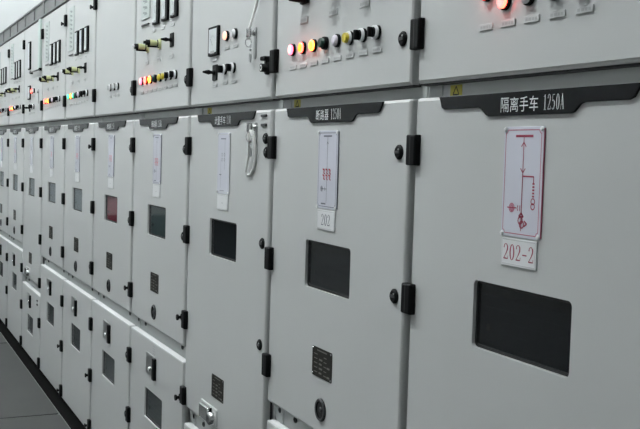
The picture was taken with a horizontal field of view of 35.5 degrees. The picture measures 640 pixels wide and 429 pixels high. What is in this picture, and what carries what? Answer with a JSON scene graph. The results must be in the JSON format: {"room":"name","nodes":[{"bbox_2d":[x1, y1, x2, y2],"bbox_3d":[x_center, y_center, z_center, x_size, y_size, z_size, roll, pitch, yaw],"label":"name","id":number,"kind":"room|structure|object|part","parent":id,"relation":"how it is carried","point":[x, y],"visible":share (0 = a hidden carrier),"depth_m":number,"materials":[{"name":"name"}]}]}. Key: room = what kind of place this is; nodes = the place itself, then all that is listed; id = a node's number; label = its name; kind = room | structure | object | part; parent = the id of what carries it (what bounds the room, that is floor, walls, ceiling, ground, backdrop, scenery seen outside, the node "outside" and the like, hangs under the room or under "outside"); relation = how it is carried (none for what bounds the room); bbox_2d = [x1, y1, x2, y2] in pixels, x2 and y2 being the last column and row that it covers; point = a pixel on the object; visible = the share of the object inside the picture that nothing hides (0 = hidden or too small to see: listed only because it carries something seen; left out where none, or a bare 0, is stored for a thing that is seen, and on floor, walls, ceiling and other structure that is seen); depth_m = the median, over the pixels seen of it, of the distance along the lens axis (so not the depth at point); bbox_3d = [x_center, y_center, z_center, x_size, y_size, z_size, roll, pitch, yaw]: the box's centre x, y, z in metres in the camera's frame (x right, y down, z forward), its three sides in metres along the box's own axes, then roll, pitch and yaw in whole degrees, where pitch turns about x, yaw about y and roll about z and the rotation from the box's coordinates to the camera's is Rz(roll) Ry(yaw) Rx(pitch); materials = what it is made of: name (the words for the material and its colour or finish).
{"room":"electrical room","nodes":[
{"label":"electrical room","id":0,"kind":"room"},
{"bbox_2d":[0,0,41,32],"bbox_3d":[-4.105,-1.551,10.296,6.200,4.600,0.200,0,4,-25],"label":"wall","id":1,"kind":"structure","parent":0,"point":[11,11],"depth_m":10.54,"materials":[{"name":"paint"}]},
{"bbox_2d":[0,332,70,428],"bbox_3d":[-1.341,1.253,4.274,6.600,0.100,13.800,0,4,-25],"label":"floor","id":2,"kind":"structure","parent":0,"point":[0,332],"depth_m":6.04,"materials":[{"name":"paint"}]},
{"bbox_2d":[0,333,6,342],"bbox_3d":[-3.263,0.898,8.322,1.000,0.004,2.142,0,4,-25],"label":"rubber mat","id":3,"kind":"object","parent":2,"relation":"on","point":[2,339],"visible":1,"depth_m":7.67,"materials":[{"name":"grey rubber"}]},
{"bbox_2d":[0,27,12,330],"bbox_3d":[-2.001,-0.299,8.605,1.547,2.430,0.812,0,4,-25],"label":"tall cabinet","id":4,"kind":"object","parent":2,"relation":"on","point":[5,238],"visible":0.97,"depth_m":8.16,"materials":[{"name":"metal"}]},
{"bbox_3d":[-2.640,-0.683,8.298,0.005,0.043,0.560,0,4,-25],"label":"title plate","id":5,"kind":"part","parent":4,"relation":"part of","materials":[{"name":"black"}]},
{"bbox_3d":[-2.656,0.534,8.371,0.028,0.689,0.773,0,4,-25],"label":"cable door","id":6,"kind":"part","parent":4,"relation":"part of","materials":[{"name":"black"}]},
{"bbox_3d":[-2.633,-0.286,8.321,0.028,0.839,0.773,0,4,-25],"label":"breaker door","id":7,"kind":"part","parent":4,"relation":"part of","materials":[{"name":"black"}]},
{"bbox_3d":[-2.610,-1.066,8.273,0.028,0.670,0.773,0,4,-25],"label":"instrument door","id":8,"kind":"part","parent":4,"relation":"part of","materials":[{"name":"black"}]},
{"bbox_2d":[0,14,27,349],"bbox_3d":[-1.668,-0.245,7.880,1.547,2.430,0.812,0,4,-25],"label":"tall cabinet","id":9,"kind":"object","parent":2,"relation":"on","point":[13,322],"visible":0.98,"depth_m":7.54,"materials":[{"name":"metal"}]},
{"bbox_2d":[7,87,16,92],"bbox_3d":[-2.324,-0.940,7.536,0.067,0.040,0.042,0,4,-25],"label":"switch","id":10,"kind":"object","parent":9,"relation":"attached to","point":[9,89],"depth_m":7.53,"materials":[{"name":"yellow plastic"}]},
{"bbox_3d":[-2.328,0.002,7.620,0.003,0.076,0.118,0,4,-25],"label":"rating plate","id":11,"kind":"part","parent":9,"relation":"part of","materials":[{"name":"brown metal"}]},
{"bbox_3d":[-2.316,0.509,7.652,0.023,0.185,0.322,0,4,-25],"label":"cable panel","id":12,"kind":"part","parent":9,"relation":"part of","materials":[{"name":"grey"}]},
{"bbox_3d":[-2.307,-0.629,7.573,0.005,0.043,0.560,0,4,-25],"label":"title plate","id":13,"kind":"part","parent":9,"relation":"part of","materials":[{"name":"black"}]},
{"bbox_3d":[-2.313,0.243,7.624,0.026,0.002,0.767,0,4,-25],"label":"edge trim","id":14,"kind":"part","parent":9,"relation":"part of","materials":[{"name":"white metal"}]},
{"bbox_3d":[-2.298,-0.242,7.606,0.016,0.184,0.326,0,4,-25],"label":"breaker panel","id":15,"kind":"part","parent":9,"relation":"part of","materials":[{"name":"grey glass"}]},
{"bbox_3d":[-2.300,-0.232,7.595,0.028,0.839,0.773,0,4,-25],"label":"breaker door","id":16,"kind":"part","parent":9,"relation":"part of","materials":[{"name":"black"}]},
{"bbox_3d":[-2.323,0.588,7.645,0.028,0.689,0.773,0,4,-25],"label":"cable door","id":17,"kind":"part","parent":9,"relation":"part of","materials":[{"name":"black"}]},
{"bbox_3d":[-2.277,-1.012,7.548,0.028,0.670,0.773,0,4,-25],"label":"instrument door","id":18,"kind":"part","parent":9,"relation":"part of","materials":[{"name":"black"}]},
{"bbox_2d":[0,343,57,418],"bbox_3d":[-2.364,1.043,6.364,1.000,0.004,2.142,0,4,-25],"label":"rubber mat","id":19,"kind":"object","parent":2,"relation":"on","point":[20,394],"visible":1,"depth_m":6.06,"materials":[{"name":"grey rubber"}]},
{"bbox_2d":[14,0,46,372],"bbox_3d":[-1.327,-0.191,7.158,1.530,2.430,0.812,0,4,-25],"label":"tall cabinet","id":20,"kind":"object","parent":2,"relation":"on","point":[32,44],"visible":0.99,"depth_m":6.83,"materials":[{"name":"metal"}]},
{"bbox_3d":[-2.004,0.302,6.913,0.003,0.076,0.118,0,4,-25],"label":"rating plate","id":21,"kind":"part","parent":20,"relation":"part of","materials":[{"name":"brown metal"}]},
{"bbox_3d":[-1.989,0.763,6.939,0.023,0.185,0.322,0,4,-25],"label":"cable panel","id":22,"kind":"part","parent":20,"relation":"part of","materials":[{"name":"grey"}]},
{"bbox_3d":[-1.993,0.750,6.927,0.028,0.473,0.773,0,4,-25],"label":"cable door","id":23,"kind":"part","parent":20,"relation":"part of","materials":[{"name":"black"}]},
{"bbox_3d":[-1.986,0.513,6.912,0.026,0.002,0.767,0,4,-25],"label":"edge trim","id":24,"kind":"part","parent":20,"relation":"part of","materials":[{"name":"white metal"}]},
{"bbox_3d":[-1.974,-0.575,6.848,0.005,0.043,0.560,0,4,-25],"label":"title plate","id":25,"kind":"part","parent":20,"relation":"part of","materials":[{"name":"black"}]},
{"bbox_3d":[-1.965,-0.188,6.880,0.016,0.184,0.326,0,4,-25],"label":"breaker panel","id":26,"kind":"part","parent":20,"relation":"part of","materials":[{"name":"grey glass"}]},
{"bbox_3d":[-1.969,-0.073,6.876,0.028,1.049,0.773,0,4,-25],"label":"breaker door","id":27,"kind":"part","parent":20,"relation":"part of","materials":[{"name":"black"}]},
{"bbox_3d":[-1.944,-0.958,6.822,0.028,0.670,0.773,0,4,-25],"label":"instrument door","id":28,"kind":"part","parent":20,"relation":"part of","materials":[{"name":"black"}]},
{"bbox_2d":[0,414,69,428],"bbox_3d":[-1.464,1.189,4.406,1.000,0.004,2.142,0,4,-25],"label":"rubber mat","id":29,"kind":"object","parent":2,"relation":"on","point":[56,421],"visible":1,"depth_m":5.39,"materials":[{"name":"grey rubber"}]},
{"bbox_2d":[31,0,69,403],"bbox_3d":[-1.002,-0.137,6.429,1.547,2.430,0.812,0,4,-25],"label":"tall cabinet","id":30,"kind":"object","parent":2,"relation":"on","point":[54,33],"visible":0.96,"depth_m":6.12,"materials":[{"name":"metal"}]},
{"bbox_2d":[37,77,48,82],"bbox_3d":[-1.733,-0.844,6.249,0.067,0.040,0.042,0,4,-25],"label":"switch","id":31,"kind":"object","parent":30,"relation":"attached to","point":[40,79],"depth_m":6.24,"materials":[{"name":"yellow plastic"}]},
{"bbox_2d":[42,75,53,81],"bbox_3d":[-1.658,-0.832,6.086,0.067,0.040,0.042,0,4,-25],"label":"switch","id":32,"kind":"object","parent":30,"relation":"attached to","point":[48,78],"depth_m":6.08,"materials":[{"name":"yellow plastic"}]},
{"bbox_3d":[-1.662,0.110,6.169,0.003,0.076,0.118,0,4,-25],"label":"rating plate","id":33,"kind":"part","parent":30,"relation":"part of","materials":[{"name":"brown metal"}]},
{"bbox_3d":[-1.650,0.617,6.202,0.023,0.185,0.322,0,4,-25],"label":"cable panel","id":34,"kind":"part","parent":30,"relation":"part of","materials":[{"name":"grey"}]},
{"bbox_3d":[-1.641,-0.521,6.122,0.005,0.043,0.560,0,4,-25],"label":"title plate","id":35,"kind":"part","parent":30,"relation":"part of","materials":[{"name":"black"}]},
{"bbox_3d":[-1.632,-0.134,6.155,0.016,0.184,0.326,0,4,-25],"label":"breaker panel","id":36,"kind":"part","parent":30,"relation":"part of","materials":[{"name":"grey glass"}]},
{"bbox_3d":[-1.657,0.696,6.195,0.028,0.689,0.773,0,4,-25],"label":"cable door","id":37,"kind":"part","parent":30,"relation":"part of","materials":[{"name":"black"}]},
{"bbox_3d":[-1.647,0.351,6.174,0.026,0.002,0.767,0,4,-25],"label":"edge trim","id":38,"kind":"part","parent":30,"relation":"part of","materials":[{"name":"white metal"}]},
{"bbox_3d":[-1.633,-0.124,6.145,0.028,0.839,0.773,0,4,-25],"label":"breaker door","id":39,"kind":"part","parent":30,"relation":"part of","materials":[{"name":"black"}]},
{"bbox_2d":[51,72,58,80],"bbox_3d":[-1.577,-0.820,5.936,0.045,0.052,0.046,0,4,-25],"label":"switch","id":40,"kind":"object","parent":30,"relation":"attached to","point":[57,76],"depth_m":5.93,"materials":[{"name":"black plastic"}]},
{"bbox_3d":[-1.611,-0.904,6.097,0.028,0.670,0.773,0,4,-25],"label":"instrument door","id":41,"kind":"part","parent":30,"relation":"part of","materials":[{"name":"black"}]},
{"bbox_2d":[53,0,100,428],"bbox_3d":[-0.668,-0.083,5.704,1.547,2.430,0.812,0,4,-25],"label":"tall cabinet","id":42,"kind":"object","parent":2,"relation":"on","point":[80,20],"visible":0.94,"depth_m":5.40,"materials":[{"name":"metal"}]},
{"bbox_2d":[60,69,72,75],"bbox_3d":[-1.400,-0.790,5.524,0.067,0.040,0.042,0,4,-25],"label":"switch","id":43,"kind":"object","parent":42,"relation":"attached to","point":[64,71],"depth_m":5.52,"materials":[{"name":"yellow plastic"}]},
{"bbox_2d":[67,67,79,73],"bbox_3d":[-1.325,-0.778,5.360,0.067,0.040,0.042,0,4,-25],"label":"switch","id":44,"kind":"object","parent":42,"relation":"attached to","point":[72,69],"depth_m":5.35,"materials":[{"name":"yellow plastic"}]},
{"bbox_3d":[-1.329,0.164,5.444,0.003,0.076,0.118,0,4,-25],"label":"rating plate","id":45,"kind":"part","parent":42,"relation":"part of","materials":[{"name":"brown metal"}]},
{"bbox_3d":[-1.317,0.671,5.476,0.023,0.185,0.322,0,4,-25],"label":"cable panel","id":46,"kind":"part","parent":42,"relation":"part of","materials":[{"name":"grey"}]},
{"bbox_3d":[-1.315,-0.201,5.415,0.003,0.050,0.104,0,4,-25],"label":"number plate","id":47,"kind":"part","parent":42,"relation":"part of","materials":[{"name":"white plastic"}]},
{"bbox_3d":[-1.298,-0.081,5.430,0.016,0.184,0.326,0,4,-25],"label":"breaker panel","id":48,"kind":"part","parent":42,"relation":"part of","materials":[{"name":"grey glass"}]},
{"bbox_3d":[-1.307,-0.467,5.397,0.005,0.043,0.560,0,4,-25],"label":"title plate","id":49,"kind":"part","parent":42,"relation":"part of","materials":[{"name":"black"}]},
{"bbox_3d":[-1.324,0.750,5.470,0.028,0.689,0.773,0,4,-25],"label":"cable door","id":50,"kind":"part","parent":42,"relation":"part of","materials":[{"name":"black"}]},
{"bbox_3d":[-1.300,-0.070,5.419,0.028,0.839,0.773,0,4,-25],"label":"breaker door","id":51,"kind":"part","parent":42,"relation":"part of","materials":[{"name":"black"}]},
{"bbox_3d":[-1.313,0.405,5.449,0.026,0.002,0.767,0,4,-25],"label":"edge trim","id":52,"kind":"part","parent":42,"relation":"part of","materials":[{"name":"white metal"}]},
{"bbox_2d":[77,62,86,72],"bbox_3d":[-1.244,-0.766,5.211,0.045,0.052,0.046,0,4,-25],"label":"switch","id":53,"kind":"object","parent":42,"relation":"attached to","point":[84,67],"depth_m":5.20,"materials":[{"name":"black plastic"}]},
{"bbox_3d":[-1.277,-0.850,5.372,0.028,0.670,0.773,0,4,-25],"label":"instrument door","id":54,"kind":"part","parent":42,"relation":"part of","materials":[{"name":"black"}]},
{"bbox_3d":[-1.213,-0.629,5.166,0.027,0.033,0.033,0,4,-25],"label":"selector knob","id":55,"kind":"part","parent":42,"relation":"part of","materials":[{"name":"black plastic"}]},
{"bbox_2d":[87,0,140,428],"bbox_3d":[-0.328,-0.029,4.982,1.530,2.430,0.812,0,4,-25],"label":"tall cabinet","id":56,"kind":"object","parent":2,"relation":"on","point":[112,319],"visible":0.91,"depth_m":4.68,"materials":[{"name":"metal"}]},
{"bbox_2d":[106,279,109,291],"bbox_3d":[-1.000,0.336,4.724,0.006,0.060,0.060,0,4,-25],"label":"lock","id":57,"kind":"object","parent":56,"relation":"attached to","point":[108,280],"depth_m":4.73,"materials":[{"name":"black"}]},
{"bbox_3d":[-0.995,0.218,4.719,0.003,0.076,0.118,0,4,-25],"label":"rating plate","id":58,"kind":"part","parent":56,"relation":"part of","materials":[{"name":"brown metal"}]},
{"bbox_3d":[-0.984,0.725,4.751,0.023,0.185,0.322,0,4,-25],"label":"cable panel","id":59,"kind":"part","parent":56,"relation":"part of","materials":[{"name":"grey"}]},
{"bbox_3d":[-0.982,-0.147,4.690,0.003,0.050,0.104,0,4,-25],"label":"number plate","id":60,"kind":"part","parent":56,"relation":"part of","materials":[{"name":"white plastic"}]},
{"bbox_3d":[-0.990,0.804,4.744,0.028,0.689,0.773,0,4,-25],"label":"cable door","id":61,"kind":"part","parent":56,"relation":"part of","materials":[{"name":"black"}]},
{"bbox_3d":[-0.965,-0.026,4.705,0.016,0.184,0.326,0,4,-25],"label":"breaker panel","id":62,"kind":"part","parent":56,"relation":"part of","materials":[{"name":"red glass"}]},
{"bbox_3d":[-0.974,-0.413,4.672,0.005,0.043,0.560,0,4,-25],"label":"title plate","id":63,"kind":"part","parent":56,"relation":"part of","materials":[{"name":"black"}]},
{"bbox_3d":[-0.980,0.459,4.723,0.026,0.002,0.767,0,4,-25],"label":"edge trim","id":64,"kind":"part","parent":56,"relation":"part of","materials":[{"name":"white metal"}]},
{"bbox_3d":[-0.967,-0.016,4.694,0.028,0.839,0.773,0,4,-25],"label":"breaker door","id":65,"kind":"part","parent":56,"relation":"part of","materials":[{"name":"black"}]},
{"bbox_3d":[-0.944,-0.796,4.646,0.028,0.670,0.773,0,4,-25],"label":"instrument door","id":66,"kind":"part","parent":56,"relation":"part of","materials":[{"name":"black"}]},
{"bbox_2d":[125,0,197,428],"bbox_3d":[-0.002,0.025,4.253,1.547,2.430,0.812,0,4,-25],"label":"tall cabinet","id":67,"kind":"object","parent":2,"relation":"on","point":[156,356],"visible":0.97,"depth_m":3.93,"materials":[{"name":"metal"}]},
{"bbox_2d":[132,44,148,52],"bbox_3d":[-0.733,-0.682,4.073,0.067,0.040,0.042,0,4,-25],"label":"switch","id":68,"kind":"object","parent":67,"relation":"attached to","point":[139,47],"depth_m":4.07,"materials":[{"name":"yellow plastic"}]},
{"bbox_2d":[143,76,147,84],"bbox_3d":[-0.716,-0.549,4.097,0.015,0.033,0.033,0,4,-25],"label":"indicator light","id":69,"kind":"object","parent":67,"relation":"attached to","point":[145,80],"depth_m":4.09,"materials":[{"name":"red plastic"}]},
{"bbox_2d":[143,38,161,48],"bbox_3d":[-0.658,-0.670,3.910,0.067,0.040,0.042,0,4,-25],"label":"switch","id":70,"kind":"object","parent":67,"relation":"attached to","point":[150,43],"depth_m":3.90,"materials":[{"name":"yellow plastic"}]},
{"bbox_2d":[151,305,155,319],"bbox_3d":[-0.667,0.390,3.999,0.006,0.060,0.060,0,4,-25],"label":"lock","id":71,"kind":"object","parent":67,"relation":"attached to","point":[153,307],"depth_m":4.00,"materials":[{"name":"black metal"}]},
{"bbox_3d":[-0.662,0.272,3.994,0.003,0.076,0.118,0,4,-25],"label":"rating plate","id":72,"kind":"part","parent":67,"relation":"part of","materials":[{"name":"brown metal"}]},
{"bbox_3d":[-0.650,0.779,4.026,0.023,0.185,0.322,0,4,-25],"label":"cable panel","id":73,"kind":"part","parent":67,"relation":"part of","materials":[{"name":"grey"}]},
{"bbox_3d":[-0.649,-0.093,3.965,0.003,0.050,0.104,0,4,-25],"label":"number plate","id":74,"kind":"part","parent":67,"relation":"part of","materials":[{"name":"white plastic"}]},
{"bbox_3d":[-0.632,0.028,3.979,0.016,0.184,0.326,0,4,-25],"label":"breaker panel","id":75,"kind":"part","parent":67,"relation":"part of","materials":[{"name":"grey glass"}]},
{"bbox_3d":[-0.657,0.858,4.019,0.028,0.689,0.773,0,4,-25],"label":"cable door","id":76,"kind":"part","parent":67,"relation":"part of","materials":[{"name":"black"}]},
{"bbox_3d":[-0.647,0.513,3.998,0.026,0.002,0.767,0,4,-25],"label":"edge trim","id":77,"kind":"part","parent":67,"relation":"part of","materials":[{"name":"white metal"}]},
{"bbox_3d":[-0.641,-0.359,3.946,0.005,0.043,0.560,0,4,-25],"label":"title plate","id":78,"kind":"part","parent":67,"relation":"part of","materials":[{"name":"black"}]},
{"bbox_3d":[-0.633,0.038,3.969,0.028,0.839,0.773,0,4,-25],"label":"breaker door","id":79,"kind":"part","parent":67,"relation":"part of","materials":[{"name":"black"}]},
{"bbox_3d":[-0.611,-0.742,3.921,0.028,0.670,0.773,0,4,-25],"label":"instrument door","id":80,"kind":"part","parent":67,"relation":"part of","materials":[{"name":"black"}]},
{"bbox_2d":[161,32,173,46],"bbox_3d":[-0.577,-0.658,3.760,0.045,0.052,0.046,0,4,-25],"label":"switch","id":81,"kind":"object","parent":67,"relation":"attached to","point":[171,34],"depth_m":3.76,"materials":[{"name":"black plastic"}]},
{"bbox_3d":[-0.576,-0.526,3.778,0.027,0.033,0.033,0,4,-25],"label":"selector knob","id":82,"kind":"part","parent":67,"relation":"part of","materials":[{"name":"black plastic"}]},
{"bbox_3d":[-0.547,-0.521,3.715,0.027,0.033,0.033,0,4,-25],"label":"selector knob","id":83,"kind":"part","parent":67,"relation":"part of","materials":[{"name":"black plastic"}]},
{"bbox_2d":[179,0,283,428],"bbox_3d":[0.339,0.079,3.531,1.530,2.430,0.812,0,4,-25],"label":"tall cabinet","id":84,"kind":"object","parent":2,"relation":"on","point":[226,320],"visible":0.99,"depth_m":3.19,"materials":[{"name":"metal"}]},
{"bbox_3d":[-0.320,0.783,3.286,0.026,0.002,0.767,0,4,-25],"label":"edge trim","id":85,"kind":"part","parent":84,"relation":"part of","materials":[{"name":"white metal"}]},
{"bbox_2d":[202,64,217,80],"bbox_3d":[-0.366,-0.470,3.301,0.045,0.052,0.046,0,4,-25],"label":"switch","id":86,"kind":"object","parent":84,"relation":"attached to","point":[214,74],"depth_m":3.30,"materials":[{"name":"black plastic"}]},
{"bbox_3d":[-0.338,0.571,3.287,0.003,0.076,0.118,0,4,-25],"label":"rating plate","id":87,"kind":"part","parent":84,"relation":"part of","materials":[{"name":"brown metal"}]},
{"bbox_3d":[-0.315,-0.467,3.211,0.027,0.033,0.033,0,4,-25],"label":"selector knob","id":88,"kind":"part","parent":84,"relation":"part of","materials":[{"name":"black plastic"}]},
{"bbox_3d":[-0.316,-0.039,3.239,0.003,0.050,0.104,0,4,-25],"label":"number plate","id":89,"kind":"part","parent":84,"relation":"part of","materials":[{"name":"white plastic"}]},
{"bbox_3d":[-0.299,0.082,3.254,0.016,0.184,0.326,0,4,-25],"label":"breaker panel","id":90,"kind":"part","parent":84,"relation":"part of","materials":[{"name":"black glass"}]},
{"bbox_2d":[222,31,228,40],"bbox_3d":[-0.303,-0.572,3.198,0.015,0.033,0.033,0,4,-25],"label":"indicator light","id":91,"kind":"object","parent":84,"relation":"attached to","point":[225,35],"depth_m":3.19,"materials":[{"name":"orange"}]},
{"bbox_3d":[-0.308,-0.305,3.221,0.005,0.043,0.560,0,4,-25],"label":"title plate","id":92,"kind":"part","parent":84,"relation":"part of","materials":[{"name":"black"}]},
{"bbox_3d":[-0.303,0.196,3.250,0.028,1.049,0.773,0,4,-25],"label":"breaker door","id":93,"kind":"part","parent":84,"relation":"part of","materials":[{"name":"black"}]},
{"bbox_3d":[-0.282,-0.461,3.139,0.027,0.033,0.033,0,4,-25],"label":"selector knob","id":94,"kind":"part","parent":84,"relation":"part of","materials":[{"name":"black plastic"}]},
{"bbox_2d":[231,28,237,38],"bbox_3d":[-0.269,-0.566,3.125,0.015,0.033,0.033,0,4,-25],"label":"indicator light","id":95,"kind":"object","parent":84,"relation":"attached to","point":[234,32],"depth_m":3.12,"materials":[{"name":"white plastic"}]},
{"bbox_3d":[-0.278,-0.688,3.196,0.028,0.670,0.773,0,4,-25],"label":"instrument door","id":96,"kind":"part","parent":84,"relation":"part of","materials":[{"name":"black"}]},
{"bbox_2d":[245,123,256,176],"bbox_3d":[-0.215,-0.192,2.986,0.033,0.160,0.084,0,4,-25],"label":"key","id":97,"kind":"object","parent":84,"relation":"hanging from","point":[249,127],"visible":1,"depth_m":2.96,"materials":[{"name":"silver metal"}]},
{"bbox_3d":[-0.211,-0.208,2.962,0.021,0.073,0.016,0,4,-25],"label":"chain","id":98,"kind":"part","parent":97,"relation":"part of","materials":[{"name":"silver metal"}]},
{"bbox_3d":[-0.207,-0.258,2.960,0.022,0.026,0.012,0,4,-25],"label":"blade","id":99,"kind":"part","parent":97,"relation":"part of","materials":[{"name":"silver metal"}]},
{"bbox_2d":[245,0,258,61],"bbox_3d":[-0.184,-0.660,2.916,0.025,0.422,0.109,0,4,-28],"label":"key","id":100,"kind":"object","parent":84,"relation":"hanging from","point":[249,32],"visible":1,"depth_m":2.96,"materials":[{"name":"silver metal"}]},
{"bbox_3d":[-0.213,-0.489,2.966,0.021,0.073,0.016,0,4,-25],"label":"chain","id":101,"kind":"part","parent":100,"relation":"part of","materials":[{"name":"silver metal"}]},
{"bbox_3d":[-0.209,-0.539,2.965,0.022,0.026,0.012,0,4,-25],"label":"blade","id":102,"kind":"part","parent":100,"relation":"part of","materials":[{"name":"silver metal"}]},
{"bbox_3d":[-0.178,-0.693,2.916,0.016,0.356,0.108,-1,4,-35],"label":"cord","id":103,"kind":"part","parent":100,"relation":"part of","materials":[{"name":"white plastic"}]},
{"bbox_3d":[-0.195,-0.509,2.973,0.008,0.095,0.020,0,4,-25],"label":"lock plate","id":104,"kind":"part","parent":84,"relation":"part of","materials":[{"name":"silver metal"}]},
{"bbox_3d":[-0.194,-0.228,2.968,0.008,0.095,0.020,0,4,-25],"label":"lock plate","id":105,"kind":"part","parent":84,"relation":"part of","materials":[{"name":"silver metal"}]},
{"bbox_3d":[-0.180,0.383,2.937,0.008,0.033,0.033,0,4,-25],"label":"lock knob","id":106,"kind":"part","parent":84,"relation":"part of","materials":[{"name":"black plastic"}]},
{"bbox_3d":[-0.171,0.085,2.919,0.008,0.033,0.033,0,4,-25],"label":"lock knob","id":107,"kind":"part","parent":84,"relation":"part of","materials":[{"name":"black plastic"}]},
{"bbox_3d":[-0.162,-0.429,2.879,0.025,0.053,0.049,0,4,-25],"label":"door handle","id":108,"kind":"part","parent":84,"relation":"part of","materials":[{"name":"black plastic"}]},
{"bbox_3d":[-0.160,-0.220,2.894,0.008,0.033,0.033,0,4,-25],"label":"lock knob","id":109,"kind":"part","parent":84,"relation":"part of","materials":[{"name":"black plastic"}]},
{"bbox_3d":[-0.157,-0.180,2.889,0.008,0.033,0.033,0,4,-25],"label":"lock knob","id":110,"kind":"part","parent":84,"relation":"part of","materials":[{"name":"black plastic"}]},
{"bbox_2d":[261,0,428,428],"bbox_3d":[0.672,0.133,2.806,1.530,2.430,0.812,0,4,-25],"label":"tall cabinet","id":111,"kind":"object","parent":2,"relation":"on","point":[339,258],"visible":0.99,"depth_m":2.44,"materials":[{"name":"metal"}]},
{"bbox_3d":[0.009,0.966,2.568,0.028,0.689,0.773,0,4,-25],"label":"cable door","id":112,"kind":"part","parent":111,"relation":"part of","materials":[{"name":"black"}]},
{"bbox_3d":[0.019,0.621,2.547,0.026,0.002,0.767,0,4,-25],"label":"edge trim","id":113,"kind":"part","parent":111,"relation":"part of","materials":[{"name":"white metal"}]},
{"bbox_2d":[287,44,295,55],"bbox_3d":[-0.078,-0.446,2.709,0.015,0.033,0.033,0,4,-25],"label":"indicator light","id":114,"kind":"object","parent":111,"relation":"attached to","point":[291,50],"depth_m":2.70,"materials":[{"name":"pink"}]},
{"bbox_2d":[289,0,309,4],"bbox_3d":[-0.059,-0.582,2.625,0.050,0.052,0.052,0,4,-25],"label":"switch","id":115,"kind":"object","parent":111,"relation":"attached to","point":[301,2],"depth_m":2.62,"materials":[{"name":"black plastic"}]},
{"bbox_2d":[298,41,306,53],"bbox_3d":[-0.049,-0.442,2.646,0.015,0.033,0.033,0,4,-25],"label":"indicator light","id":116,"kind":"object","parent":111,"relation":"attached to","point":[302,46],"depth_m":2.64,"materials":[{"name":"yellow plastic"}]},
{"bbox_2d":[308,39,316,51],"bbox_3d":[-0.020,-0.437,2.583,0.015,0.033,0.033,0,4,-25],"label":"indicator light","id":117,"kind":"object","parent":111,"relation":"attached to","point":[312,45],"depth_m":2.57,"materials":[{"name":"yellow plastic"}]},
{"bbox_2d":[314,398,325,421],"bbox_3d":[0.000,0.498,2.549,0.006,0.060,0.060,0,4,-25],"label":"lock","id":118,"kind":"object","parent":111,"relation":"attached to","point":[319,403],"depth_m":2.55,"materials":[{"name":"black"}]},
{"bbox_3d":[0.004,0.380,2.543,0.003,0.076,0.118,0,4,-25],"label":"rating plate","id":119,"kind":"part","parent":111,"relation":"part of","materials":[{"name":"brown metal"}]},
{"bbox_3d":[0.015,0.014,2.519,0.003,0.050,0.104,0,4,-25],"label":"number plate","id":120,"kind":"part","parent":111,"relation":"part of","materials":[{"name":"white plastic"}]},
{"bbox_3d":[0.035,0.135,2.529,0.016,0.184,0.326,0,4,-25],"label":"breaker panel","id":121,"kind":"part","parent":111,"relation":"part of","materials":[{"name":"black glass"}]},
{"bbox_3d":[0.025,-0.251,2.496,0.005,0.043,0.560,0,4,-25],"label":"title plate","id":122,"kind":"part","parent":111,"relation":"part of","materials":[{"name":"black"}]},
{"bbox_2d":[331,34,340,46],"bbox_3d":[0.038,-0.427,2.457,0.015,0.033,0.033,0,4,-25],"label":"indicator light","id":123,"kind":"object","parent":111,"relation":"attached to","point":[336,38],"depth_m":2.45,"materials":[{"name":"white plastic"}]},
{"bbox_3d":[0.033,0.145,2.518,0.028,0.839,0.773,0,4,-25],"label":"breaker door","id":124,"kind":"part","parent":111,"relation":"part of","materials":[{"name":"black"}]},
{"bbox_3d":[0.056,-0.634,2.471,0.028,0.670,0.773,0,4,-25],"label":"instrument door","id":125,"kind":"part","parent":111,"relation":"part of","materials":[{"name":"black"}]},
{"bbox_3d":[0.090,-0.418,2.328,0.027,0.033,0.033,0,4,-25],"label":"selector knob","id":126,"kind":"part","parent":111,"relation":"part of","materials":[{"name":"black plastic"}]},
{"bbox_3d":[0.120,-0.413,2.264,0.027,0.033,0.033,0,4,-25],"label":"selector knob","id":127,"kind":"part","parent":111,"relation":"part of","materials":[{"name":"black plastic"}]},
{"bbox_3d":[0.161,0.179,2.196,0.008,0.033,0.033,0,4,-25],"label":"lock knob","id":128,"kind":"part","parent":111,"relation":"part of","materials":[{"name":"black"}]},
{"bbox_3d":[0.170,-0.136,2.177,0.008,0.033,0.033,0,4,-25],"label":"lock knob","id":129,"kind":"part","parent":111,"relation":"part of","materials":[{"name":"black plastic"}]},
{"bbox_3d":[0.177,-0.380,2.162,0.008,0.033,0.033,0,4,-25],"label":"lock knob","id":130,"kind":"part","parent":111,"relation":"part of","materials":[{"name":"black plastic"}]},
{"bbox_2d":[401,0,639,428],"bbox_3d":[1.005,0.187,2.081,1.530,2.430,0.812,0,4,-25],"label":"tall cabinet","id":131,"kind":"object","parent":2,"relation":"on","point":[522,299],"visible":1,"depth_m":1.77,"materials":[{"name":"metal"}]},
{"bbox_2d":[497,0,511,10],"bbox_3d":[0.332,-0.388,1.816,0.015,0.033,0.033,0,4,-25],"label":"indicator light","id":132,"kind":"object","parent":131,"relation":"attached to","point":[502,5],"depth_m":1.81,"materials":[{"name":"red"}]},
{"bbox_3d":[0.354,0.069,1.782,0.003,0.050,0.104,0,4,-25],"label":"number plate","id":133,"kind":"part","parent":131,"relation":"part of","materials":[{"name":"white plastic"}]},
{"bbox_3d":[0.372,0.199,1.794,0.016,0.189,0.351,0,4,-25],"label":"breaker panel","id":134,"kind":"part","parent":131,"relation":"part of","materials":[{"name":"black"}]},
{"bbox_2d":[520,0,533,5],"bbox_3d":[0.361,-0.383,1.752,0.015,0.033,0.033,0,4,-25],"label":"indicator light","id":135,"kind":"object","parent":131,"relation":"attached to","point":[522,2],"depth_m":1.75,"materials":[{"name":"black plastic"}]},
{"bbox_3d":[0.389,-0.580,1.745,0.028,0.670,0.773,0,4,-25],"label":"instrument door","id":136,"kind":"part","parent":131,"relation":"part of","materials":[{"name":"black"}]},
{"bbox_3d":[0.363,-0.197,1.762,0.005,0.043,0.580,0,4,-25],"label":"title plate","id":137,"kind":"part","parent":131,"relation":"part of","materials":[{"name":"black"}]}
]}

